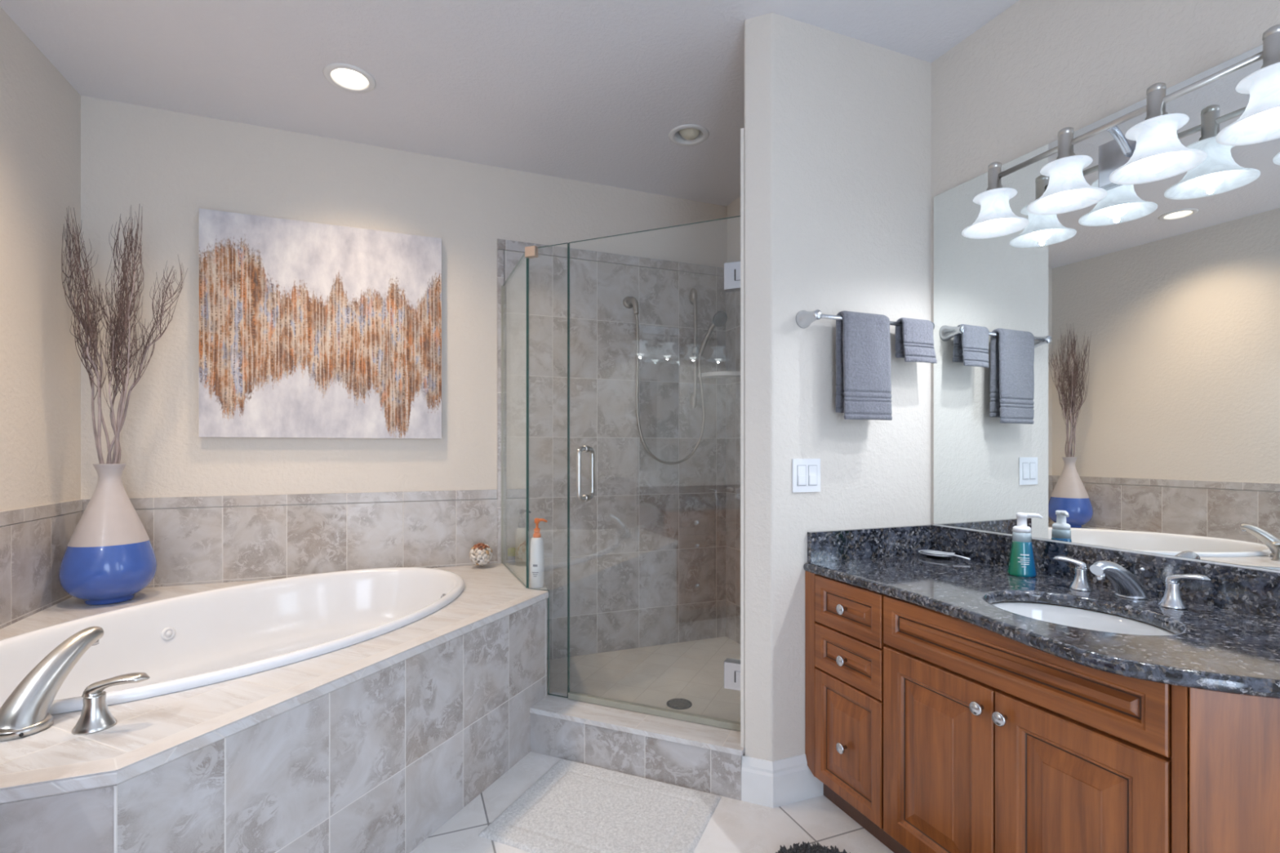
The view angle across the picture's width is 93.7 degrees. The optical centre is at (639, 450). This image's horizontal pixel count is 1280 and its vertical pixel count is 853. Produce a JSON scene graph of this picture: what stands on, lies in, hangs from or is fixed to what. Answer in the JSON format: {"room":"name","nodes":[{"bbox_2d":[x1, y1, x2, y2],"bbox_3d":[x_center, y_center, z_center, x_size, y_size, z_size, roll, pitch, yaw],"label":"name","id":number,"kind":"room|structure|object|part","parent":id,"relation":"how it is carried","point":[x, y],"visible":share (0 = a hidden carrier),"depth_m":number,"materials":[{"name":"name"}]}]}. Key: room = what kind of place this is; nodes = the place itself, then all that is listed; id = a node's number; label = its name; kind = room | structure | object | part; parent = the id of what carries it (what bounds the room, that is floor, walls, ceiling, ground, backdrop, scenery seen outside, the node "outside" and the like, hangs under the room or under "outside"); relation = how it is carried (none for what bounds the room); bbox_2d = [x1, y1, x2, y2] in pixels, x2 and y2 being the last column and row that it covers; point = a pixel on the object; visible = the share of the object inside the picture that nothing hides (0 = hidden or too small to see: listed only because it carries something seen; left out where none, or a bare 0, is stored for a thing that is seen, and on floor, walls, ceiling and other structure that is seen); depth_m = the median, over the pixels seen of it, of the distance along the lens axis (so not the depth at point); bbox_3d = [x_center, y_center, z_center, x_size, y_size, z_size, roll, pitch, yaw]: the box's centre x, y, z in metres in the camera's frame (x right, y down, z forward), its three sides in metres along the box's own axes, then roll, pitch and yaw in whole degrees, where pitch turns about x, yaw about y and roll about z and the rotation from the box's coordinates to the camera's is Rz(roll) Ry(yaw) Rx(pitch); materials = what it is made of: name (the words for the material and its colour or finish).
{"room":"bathroom","nodes":[
{"label":"bathroom","id":0,"kind":"room"},
{"bbox_2d":[0,6,82,629],"bbox_3d":[-1.471,-0.140,0.216,0.112,2.680,4.890,0,0,-22],"label":"wall","id":1,"kind":"structure","parent":0,"point":[41,503],"depth_m":2.18,"materials":[{"name":"beige paint"}]},
{"bbox_2d":[80,95,727,659],"bbox_3d":[-0.917,-0.140,3.115,3.600,2.680,0.114,0,0,-22],"label":"wall","id":2,"kind":"structure","parent":0,"point":[647,551],"depth_m":3.08,"materials":[{"name":"beige paint"}]},
{"bbox_2d":[199,208,441,439],"bbox_3d":[-1.467,-0.557,2.827,1.009,1.000,0.038,0,0,-22],"label":"painting","id":3,"kind":"object","parent":2,"relation":"attached to","point":[308,330],"visible":1,"depth_m":2.79,"materials":[{"name":"fabric"}]},
{"bbox_2d":[688,288,698,408],"bbox_3d":[0.315,-0.595,3.504,0.044,0.709,0.083,0,0,-22],"label":"slide bar","id":4,"kind":"object","parent":2,"relation":"attached to","point":[693,293],"visible":1,"depth_m":3.48,"materials":[{"name":"silver metal"}]},
{"bbox_3d":[0.313,-0.595,3.509,0.023,0.668,0.074,0,0,-22],"label":"rail","id":5,"kind":"part","parent":4,"relation":"part of","materials":[{"name":"silver metal"}]},
{"bbox_2d":[697,371,740,378],"bbox_3d":[0.466,-0.441,3.503,0.190,0.022,0.190,0,0,-22],"label":"corner shelf","id":6,"kind":"object","parent":2,"relation":"attached to","point":[715,375],"visible":0.84,"depth_m":3.48,"materials":[{"name":"white ceramic"}]},
{"bbox_2d":[0,0,1019,206],"bbox_3d":[-0.201,-1.530,0.776,4.000,0.100,4.990,0,0,-22],"label":"ceiling","id":7,"kind":"structure","parent":0,"point":[593,91],"depth_m":2.30,"materials":[{"name":"paint"}]},
{"bbox_2d":[322,62,376,93],"bbox_3d":[-1.156,-1.528,2.390,0.192,0.108,0.192,0,0,-22],"label":"ceiling light","id":8,"kind":"object","parent":7,"relation":"attached to","point":[348,77],"visible":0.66,"depth_m":2.42,"materials":[{"name":"white paint"}]},
{"bbox_2d":[668,124,709,146],"bbox_3d":[0.229,-1.525,2.821,0.192,0.114,0.192,0,0,-22],"label":"ceiling light","id":9,"kind":"object","parent":7,"relation":"attached to","point":[688,135],"visible":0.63,"depth_m":2.82,"materials":[{"name":"white paint"}]},
{"bbox_2d":[546,636,740,722],"bbox_3d":[0.185,1.162,2.811,1.223,0.074,1.267,0,0,-22],"label":"floor","id":10,"kind":"structure","parent":0,"point":[693,671],"depth_m":2.98,"materials":[{"name":"tile"}]},
{"bbox_2d":[666,697,692,709],"bbox_3d":[0.174,1.123,2.658,0.112,0.005,0.112,0,0,-22],"label":"shower drain","id":11,"kind":"object","parent":10,"relation":"on","point":[677,703],"visible":1,"depth_m":2.65,"materials":[{"name":"metal"}]},
{"bbox_2d":[409,751,893,852],"bbox_3d":[-0.201,1.250,0.776,4.000,0.100,4.990,0,0,-22],"label":"floor","id":12,"kind":"structure","parent":0,"point":[735,825],"depth_m":1.92,"materials":[{"name":"tile"}]},
{"bbox_2d":[0,561,548,852],"bbox_3d":[-1.105,0.894,2.014,1.901,0.612,1.796,0,0,-22],"label":"tub surround","id":13,"kind":"object","parent":12,"relation":"on","point":[372,745],"visible":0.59,"depth_m":1.53,"materials":[{"name":"tile"}]},
{"bbox_2d":[0,626,103,742],"bbox_3d":[-1.310,0.508,1.320,0.100,0.185,0.215,0,0,-6],"label":"tub spout","id":14,"kind":"object","parent":13,"relation":"on","point":[24,713],"visible":1,"depth_m":1.28,"materials":[{"name":"silver metal"}]},
{"bbox_3d":[-1.304,0.581,1.262,0.100,0.018,0.100,0,0,-22],"label":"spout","id":15,"kind":"part","parent":14,"relation":"part of","materials":[{"name":"silver metal"}]},
{"bbox_2d":[58,463,157,604],"bbox_3d":[-2.072,0.321,2.345,0.289,0.537,0.289,0,0,-22],"label":"floor vase","id":16,"kind":"object","parent":13,"relation":"on","point":[109,557],"visible":1,"depth_m":2.27,"materials":[{"name":"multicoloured ceramic"}]},
{"bbox_2d":[62,205,103,463],"bbox_3d":[-2.161,-0.414,2.346,0.164,1.091,0.067,0,0,-9],"label":"branch","id":17,"kind":"object","parent":16,"relation":"in","point":[68,243],"visible":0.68,"depth_m":2.33,"materials":[{"name":"brown plant"}]},
{"bbox_2d":[68,207,106,463],"bbox_3d":[-2.091,-0.391,2.275,0.102,1.043,0.090,0,0,-31],"label":"branch","id":18,"kind":"object","parent":16,"relation":"in","point":[88,322],"visible":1,"depth_m":2.27,"materials":[{"name":"brown plant"}]},
{"bbox_2d":[70,241,122,463],"bbox_3d":[-2.082,-0.341,2.306,0.197,0.943,0.112,0,0,25],"label":"branch","id":19,"kind":"object","parent":16,"relation":"in","point":[107,361],"visible":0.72,"depth_m":2.31,"materials":[{"name":"brown plant"}]},
{"bbox_2d":[99,215,136,463],"bbox_3d":[-2.066,-0.408,2.381,0.112,1.079,0.079,0,0,-11],"label":"branch","id":20,"kind":"object","parent":16,"relation":"in","point":[115,244],"visible":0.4,"depth_m":2.38,"materials":[{"name":"brown plant"}]},
{"bbox_2d":[105,208,142,463],"bbox_3d":[-2.007,-0.415,2.346,0.114,1.091,0.106,0,0,-22],"label":"branch","id":21,"kind":"object","parent":16,"relation":"in","point":[117,362],"visible":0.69,"depth_m":2.34,"materials":[{"name":"brown plant"}]},
{"bbox_2d":[111,207,143,463],"bbox_3d":[-1.997,-0.407,2.318,0.174,1.075,0.085,0,0,2],"label":"branch","id":22,"kind":"object","parent":16,"relation":"in","point":[126,319],"visible":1,"depth_m":2.31,"materials":[{"name":"brown plant"}]},
{"bbox_2d":[106,256,187,463],"bbox_3d":[-1.957,-0.330,2.372,0.265,0.922,0.090,0,0,-22],"label":"branch","id":23,"kind":"object","parent":16,"relation":"in","point":[145,348],"visible":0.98,"depth_m":2.38,"materials":[{"name":"brown plant"}]},
{"bbox_2d":[71,672,150,734],"bbox_3d":[-1.133,0.537,1.290,0.134,0.106,0.072,0,0,-22],"label":"tap","id":24,"kind":"object","parent":13,"relation":"on","point":[95,716],"visible":1,"depth_m":1.27,"materials":[{"name":"silver metal"}]},
{"bbox_3d":[-1.125,0.502,1.289,0.120,0.038,0.040,0,0,-16],"label":"lever","id":25,"kind":"part","parent":24,"relation":"part of","materials":[{"name":"silver metal"}]},
{"bbox_2d":[0,567,464,714],"bbox_3d":[-1.323,0.794,2.094,1.063,0.458,1.712,0,0,21],"label":"bathtub","id":26,"kind":"object","parent":13,"relation":"in","point":[182,642],"visible":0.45,"depth_m":2.33,"materials":[{"name":"white ceramic"}]},
{"bbox_2d":[469,542,492,565],"bbox_3d":[-0.799,0.523,3.013,0.116,0.113,0.116,0,0,-22],"label":"ball","id":27,"kind":"object","parent":13,"relation":"on","point":[482,554],"visible":1,"depth_m":2.98,"materials":[{"name":"white"}]},
{"bbox_2d":[507,547,515,564],"bbox_3d":[-0.659,0.548,3.096,0.047,0.084,0.047,0,0,-22],"label":"jar","id":28,"kind":"object","parent":13,"relation":"on","point":[511,551],"visible":0.84,"depth_m":3.08,"materials":[{"name":"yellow plastic"}]},
{"bbox_3d":[-0.659,0.525,3.096,0.047,0.038,0.047,0,0,-22],"label":"lid","id":29,"kind":"part","parent":28,"relation":"part of","materials":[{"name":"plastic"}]},
{"bbox_2d":[501,252,527,587],"bbox_3d":[-0.600,-0.133,2.846,0.018,1.445,0.618,0,0,-22],"label":"panel","id":30,"kind":"object","parent":13,"relation":"on","point":[523,255],"visible":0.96,"depth_m":3.12,"materials":[{"name":"clear glass"}]},
{"bbox_2d":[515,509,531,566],"bbox_3d":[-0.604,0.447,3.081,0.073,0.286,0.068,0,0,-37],"label":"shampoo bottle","id":31,"kind":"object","parent":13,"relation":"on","point":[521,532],"visible":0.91,"depth_m":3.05,"materials":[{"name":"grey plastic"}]},
{"bbox_2d":[529,518,547,587],"bbox_3d":[-0.442,0.442,2.589,0.068,0.296,0.062,0,0,38],"label":"lotion bottle","id":32,"kind":"object","parent":13,"relation":"on","point":[536,549],"visible":1,"depth_m":2.57,"materials":[{"name":"white plastic"}]},
{"bbox_2d":[477,758,721,852],"bbox_3d":[-0.112,1.194,1.970,0.640,0.013,0.504,0,0,23],"label":"bath mat","id":33,"kind":"object","parent":12,"relation":"on","point":[573,807],"visible":1,"depth_m":1.95,"materials":[{"name":"beige fabric"}]},
{"bbox_2d":[529,691,744,800],"bbox_3d":[-0.013,1.112,2.297,0.864,0.176,0.175,0,0,23],"label":"shower curb","id":34,"kind":"object","parent":12,"relation":"on","point":[703,757],"visible":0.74,"depth_m":2.22,"materials":[{"name":"tile"}]},
{"bbox_2d":[527,242,568,697],"bbox_3d":[-0.386,0.084,2.516,0.194,1.877,0.010,0,0,23],"label":"shower panel","id":35,"kind":"object","parent":34,"relation":"on","point":[566,242],"visible":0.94,"depth_m":2.52,"materials":[{"name":"clear glass"}]},
{"bbox_2d":[524,245,537,258],"bbox_3d":[-0.459,-0.838,2.541,0.051,0.042,0.026,0,0,23],"label":"glass clamp","id":36,"kind":"object","parent":35,"relation":"attached to","point":[531,251],"visible":1,"depth_m":2.53,"materials":[{"name":"orange metal"}]},
{"bbox_2d":[775,840,850,852],"bbox_3d":[0.583,1.187,1.458,0.418,0.026,0.738,0,0,-20],"label":"shag rug","id":37,"kind":"object","parent":12,"relation":"on","point":[805,847],"visible":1,"depth_m":1.78,"materials":[{"name":"grey fabric"}]},
{"bbox_2d":[804,570,1279,852],"bbox_3d":[1.048,0.807,1.595,0.592,0.785,1.247,0,0,-22],"label":"vanity cabinet","id":38,"kind":"object","parent":12,"relation":"on","point":[933,731],"visible":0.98,"depth_m":1.38,"materials":[{"name":"brown wood"}]},
{"bbox_3d":[0.633,0.932,1.878,0.029,0.033,0.033,0,0,-22],"label":"knob","id":39,"kind":"part","parent":38,"relation":"part of","materials":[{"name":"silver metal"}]},
{"bbox_3d":[0.633,0.659,1.878,0.029,0.033,0.033,0,0,-22],"label":"knob","id":40,"kind":"part","parent":38,"relation":"part of","materials":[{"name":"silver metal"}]},
{"bbox_3d":[0.633,0.498,1.878,0.029,0.033,0.033,0,0,-22],"label":"knob","id":41,"kind":"part","parent":38,"relation":"part of","materials":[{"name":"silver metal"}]},
{"bbox_3d":[0.653,0.919,1.888,0.020,0.366,0.302,0,0,-22],"label":"drawer","id":42,"kind":"part","parent":38,"relation":"part of","materials":[{"name":"brown wood"}]},
{"bbox_3d":[0.653,0.657,1.888,0.020,0.146,0.302,0,0,-22],"label":"drawer","id":43,"kind":"part","parent":38,"relation":"part of","materials":[{"name":"brown wood"}]},
{"bbox_3d":[0.653,0.500,1.888,0.020,0.156,0.302,0,0,-22],"label":"drawer","id":44,"kind":"part","parent":38,"relation":"part of","materials":[{"name":"brown wood"}]},
{"bbox_3d":[0.776,0.835,1.579,0.020,0.534,0.347,0,0,-22],"label":"door","id":45,"kind":"part","parent":38,"relation":"part of","materials":[{"name":"brown wood"}]},
{"bbox_3d":[0.809,0.617,1.436,0.029,0.033,0.033,0,0,-22],"label":"knob","id":46,"kind":"part","parent":38,"relation":"part of","materials":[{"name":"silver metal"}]},
{"bbox_3d":[0.831,0.617,1.380,0.029,0.033,0.033,0,0,-22],"label":"knob","id":47,"kind":"part","parent":38,"relation":"part of","materials":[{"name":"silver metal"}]},
{"bbox_2d":[803,524,1279,698],"bbox_3d":[1.050,0.350,1.592,0.683,0.140,1.257,0,0,-22],"label":"countertop","id":48,"kind":"structure","parent":38,"relation":"on","point":[1226,639],"depth_m":1.52,"materials":[{"name":"stone"}]},
{"bbox_2d":[918,550,951,558],"bbox_3d":[1.072,0.380,2.175,0.096,0.016,0.128,0,0,-22],"label":"soap dish","id":49,"kind":"object","parent":48,"relation":"on","point":[934,556],"visible":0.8,"depth_m":2.16,"materials":[{"name":"metal"}]},
{"bbox_2d":[922,551,970,559],"bbox_3d":[1.095,0.372,2.135,0.063,0.016,0.161,0,0,-29],"label":"packet","id":50,"kind":"object","parent":49,"relation":"on","point":[936,553],"visible":1,"depth_m":2.14,"materials":[{"name":"plastic"}]},
{"bbox_2d":[1007,512,1043,577],"bbox_3d":[1.186,0.291,1.860,0.078,0.194,0.082,0,0,-22],"label":"soap bottle","id":51,"kind":"object","parent":48,"relation":"on","point":[1021,563],"visible":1,"depth_m":1.84,"materials":[{"name":"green plastic"}]},
{"bbox_2d":[1053,555,1093,591],"bbox_3d":[1.221,0.345,1.690,0.054,0.086,0.092,0,0,-30],"label":"tap","id":52,"kind":"object","parent":48,"relation":"on","point":[1080,583],"visible":1,"depth_m":1.66,"materials":[{"name":"silver metal"}]},
{"bbox_3d":[1.213,0.316,1.692,0.030,0.028,0.082,0,0,-43],"label":"lever","id":53,"kind":"part","parent":52,"relation":"part of","materials":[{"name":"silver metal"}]},
{"bbox_2d":[991,602,1173,635],"bbox_3d":[1.057,0.485,1.459,0.338,0.127,0.420,0,0,-22],"label":"sink basin","id":54,"kind":"object","parent":48,"relation":"in","point":[1064,615],"visible":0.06,"depth_m":1.58,"materials":[{"name":"white ceramic"}]},
{"bbox_2d":[1089,560,1149,599],"bbox_3d":[1.265,0.344,1.577,0.190,0.113,0.074,0,0,-22],"label":"spout","id":55,"kind":"object","parent":48,"relation":"on","point":[1126,584],"visible":0.98,"depth_m":1.56,"materials":[{"name":"silver metal"}]},
{"bbox_3d":[1.305,0.385,1.594,0.074,0.007,0.074,0,0,-22],"label":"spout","id":56,"kind":"part","parent":55,"relation":"part of","materials":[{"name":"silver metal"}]},
{"bbox_3d":[1.347,0.351,1.608,0.014,0.073,0.014,0,0,-22],"label":"lift rod","id":57,"kind":"part","parent":55,"relation":"part of","materials":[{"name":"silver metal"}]},
{"bbox_2d":[1158,573,1211,609],"bbox_3d":[1.327,0.344,1.465,0.054,0.088,0.099,0,0,-22],"label":"handle","id":58,"kind":"object","parent":48,"relation":"on","point":[1171,598],"visible":1,"depth_m":1.47,"materials":[{"name":"silver metal"}]},
{"bbox_3d":[1.333,0.314,1.461,0.030,0.029,0.088,0,0,-29],"label":"lever","id":59,"kind":"part","parent":58,"relation":"part of","materials":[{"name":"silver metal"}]},
{"bbox_3d":[0.905,0.835,1.255,0.020,0.534,0.343,0,0,-22],"label":"door","id":60,"kind":"part","parent":38,"relation":"part of","materials":[{"name":"brown wood"}]},
{"bbox_3d":[1.078,0.797,1.026,0.219,0.765,0.018,0,0,23],"label":"angled panel","id":61,"kind":"part","parent":38,"relation":"part of","materials":[{"name":"brown wood"}]},
{"bbox_2d":[725,12,931,760],"bbox_3d":[0.574,-0.140,2.870,1.012,2.680,1.470,0,0,-22],"label":"wall","id":62,"kind":"structure","parent":0,"point":[833,205],"depth_m":2.10,"materials":[{"name":"beige paint"}]},
{"bbox_2d":[622,296,639,314],"bbox_3d":[-0.047,-0.811,3.351,0.068,0.115,0.094,0,0,-22],"label":"shower elbow","id":63,"kind":"object","parent":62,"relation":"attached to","point":[628,302],"visible":1,"depth_m":3.33,"materials":[{"name":"silver metal"}]},
{"bbox_2d":[635,313,705,464],"bbox_3d":[0.175,-0.337,3.407,0.435,0.839,0.030,0,0,-22],"label":"shower hose","id":64,"kind":"object","parent":63,"relation":"hanging from","point":[651,454],"visible":1,"depth_m":3.36,"materials":[{"name":"silver metal"}]},
{"bbox_2d":[697,311,727,356],"bbox_3d":[0.414,-0.663,3.430,0.169,0.253,0.074,0,0,9],"label":"shower","id":65,"kind":"object","parent":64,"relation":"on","point":[720,318],"visible":1,"depth_m":3.43,"materials":[{"name":"silver metal"}]},
{"bbox_3d":[0.396,-0.646,3.453,0.126,0.219,0.032,0,0,17],"label":"handle","id":66,"kind":"part","parent":65,"relation":"part of","materials":[{"name":"silver metal"}]},
{"bbox_2d":[568,215,740,731],"bbox_3d":[0.055,0.084,2.331,0.754,1.877,0.134,0,0,22],"label":"shower door","id":67,"kind":"structure","parent":62,"relation":"attached to","point":[732,269],"depth_m":2.34,"materials":[{"name":"clear glass"}]},
{"bbox_3d":[-0.235,0.095,2.412,0.019,0.220,0.062,0,0,23],"label":"pull handle","id":68,"kind":"part","parent":67,"relation":"part of","materials":[{"name":"silver metal"}]},
{"bbox_3d":[-0.207,0.095,2.478,0.019,0.220,0.062,0,0,23],"label":"pull handle","id":69,"kind":"part","parent":67,"relation":"part of","materials":[{"name":"silver metal"}]},
{"bbox_2d":[741,754,823,808],"bbox_3d":[0.500,1.126,2.053,0.303,0.148,0.069,0,0,-7],"label":"baseboard","id":70,"kind":"structure","parent":62,"relation":"attached to","point":[784,781],"depth_m":2.04,"materials":[{"name":"white paint"}]},
{"bbox_2d":[791,458,820,492],"bbox_3d":[0.577,0.087,2.075,0.117,0.115,0.010,0,0,-22],"label":"light switch","id":71,"kind":"object","parent":62,"relation":"attached to","point":[806,473],"visible":1,"depth_m":2.07,"materials":[{"name":"white plastic"}]},
{"bbox_2d":[795,309,934,329],"bbox_3d":[0.814,-0.452,2.130,0.565,0.062,0.084,0,0,-22],"label":"towel bar","id":72,"kind":"object","parent":62,"relation":"attached to","point":[804,318],"visible":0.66,"depth_m":2.04,"materials":[{"name":"silver metal"}]},
{"bbox_3d":[0.580,-0.452,2.037,0.062,0.062,0.084,0,0,-22],"label":"post","id":73,"kind":"part","parent":72,"relation":"part of","materials":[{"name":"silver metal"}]},
{"bbox_2d":[835,311,892,420],"bbox_3d":[0.780,-0.291,2.090,0.206,0.372,0.065,0,0,-19],"label":"hand towel","id":74,"kind":"object","parent":72,"relation":"hanging from","point":[863,344],"visible":1,"depth_m":2.06,"materials":[{"name":"grey fabric"}]},
{"bbox_2d":[894,317,937,363],"bbox_3d":[1.000,-0.395,2.173,0.148,0.160,0.068,0,0,-22],"label":"hand towel","id":75,"kind":"object","parent":72,"relation":"hanging from","point":[914,340],"visible":1,"depth_m":2.15,"materials":[{"name":"grey fabric"}]},
{"bbox_2d":[807,524,931,562],"bbox_3d":[0.850,0.336,2.178,0.574,0.104,0.019,0,0,-22],"label":"backsplash","id":76,"kind":"structure","parent":62,"relation":"attached to","point":[865,543],"depth_m":2.15,"materials":[{"name":"stone"}]},
{"bbox_2d":[931,0,1279,570],"bbox_3d":[1.847,-0.140,0.746,0.217,2.680,3.420,0,0,-22],"label":"wall","id":77,"kind":"structure","parent":0,"point":[1037,69],"depth_m":1.87,"materials":[{"name":"beige paint"}]},
{"bbox_2d":[931,524,1279,617],"bbox_3d":[1.351,0.336,1.701,0.020,0.103,1.238,0,0,-23],"label":"backsplash","id":78,"kind":"structure","parent":77,"relation":"attached to","point":[1254,591],"depth_m":1.62,"materials":[{"name":"stone"}]},
{"bbox_2d":[933,44,1279,570],"bbox_3d":[1.504,-0.341,1.354,0.006,1.239,2.003,0,0,-23],"label":"wall mirror","id":79,"kind":"object","parent":77,"relation":"attached to","point":[1107,371],"visible":0.89,"depth_m":1.69,"materials":[{"name":"silver mirror"}]},
{"bbox_2d":[961,24,1279,239],"bbox_3d":[1.272,-0.810,1.620,0.212,0.217,0.852,0,0,-22],"label":"vanity light","id":80,"kind":"object","parent":79,"relation":"attached to","point":[1151,150],"visible":1,"depth_m":1.56,"materials":[{"name":"white glass"}]},
{"bbox_2d":[986,161,1002,191],"bbox_3d":[1.137,-0.866,1.924,0.060,0.106,0.060,0,0,-22],"label":"socket","id":81,"kind":"object","parent":80,"relation":"attached to","point":[994,169],"depth_m":1.91,"materials":[{"name":"silver metal"}]},
{"bbox_3d":[1.137,-0.755,1.924,0.060,0.107,0.060,0,0,-22],"label":"light bulb","id":82,"kind":"part","parent":80,"relation":"part of","materials":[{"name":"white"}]},
{"bbox_3d":[1.137,-0.763,1.924,0.187,0.106,0.187,0,0,-22],"label":"lamp shade","id":83,"kind":"part","parent":80,"relation":"part of","materials":[{"name":"white glass"}]},
{"bbox_2d":[1056,127,1075,159],"bbox_3d":[1.219,-0.866,1.718,0.060,0.106,0.060,0,0,-22],"label":"socket","id":84,"kind":"object","parent":80,"relation":"attached to","point":[1066,141],"depth_m":1.70,"materials":[{"name":"silver metal"}]},
{"bbox_3d":[1.219,-0.755,1.718,0.060,0.107,0.060,0,0,-22],"label":"light bulb","id":85,"kind":"part","parent":80,"relation":"part of","materials":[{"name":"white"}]},
{"bbox_3d":[1.219,-0.763,1.718,0.187,0.106,0.187,0,0,-22],"label":"lamp shade","id":86,"kind":"part","parent":80,"relation":"part of","materials":[{"name":"white glass"}]},
{"bbox_3d":[1.306,-0.846,1.637,0.102,0.073,0.021,0,0,-24],"label":"arm","id":87,"kind":"part","parent":80,"relation":"part of","materials":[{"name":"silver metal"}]},
{"bbox_2d":[1144,82,1168,120],"bbox_3d":[1.301,-0.866,1.512,0.060,0.106,0.060,0,0,-22],"label":"socket","id":88,"kind":"object","parent":80,"relation":"attached to","point":[1157,99],"depth_m":1.50,"materials":[{"name":"silver metal"}]},
{"bbox_3d":[1.301,-0.755,1.512,0.060,0.107,0.060,0,0,-22],"label":"light bulb","id":89,"kind":"part","parent":80,"relation":"part of","materials":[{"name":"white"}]},
{"bbox_3d":[1.301,-0.763,1.512,0.187,0.106,0.187,0,0,-22],"label":"lamp shade","id":90,"kind":"part","parent":80,"relation":"part of","materials":[{"name":"white glass"}]},
{"bbox_3d":[1.383,-0.763,1.306,0.187,0.106,0.187,0,0,-22],"label":"lamp shade","id":91,"kind":"part","parent":80,"relation":"part of","materials":[{"name":"white glass"}]},
{"bbox_3d":[1.383,-0.755,1.306,0.060,0.107,0.060,0,0,-22],"label":"light bulb","id":92,"kind":"part","parent":80,"relation":"part of","materials":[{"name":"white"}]},
{"bbox_2d":[1260,24,1279,69],"bbox_3d":[1.383,-0.866,1.306,0.060,0.106,0.060,0,0,-22],"label":"socket","id":93,"kind":"object","parent":80,"relation":"attached to","point":[1270,55],"depth_m":1.30,"materials":[{"name":"silver metal"}]}
]}

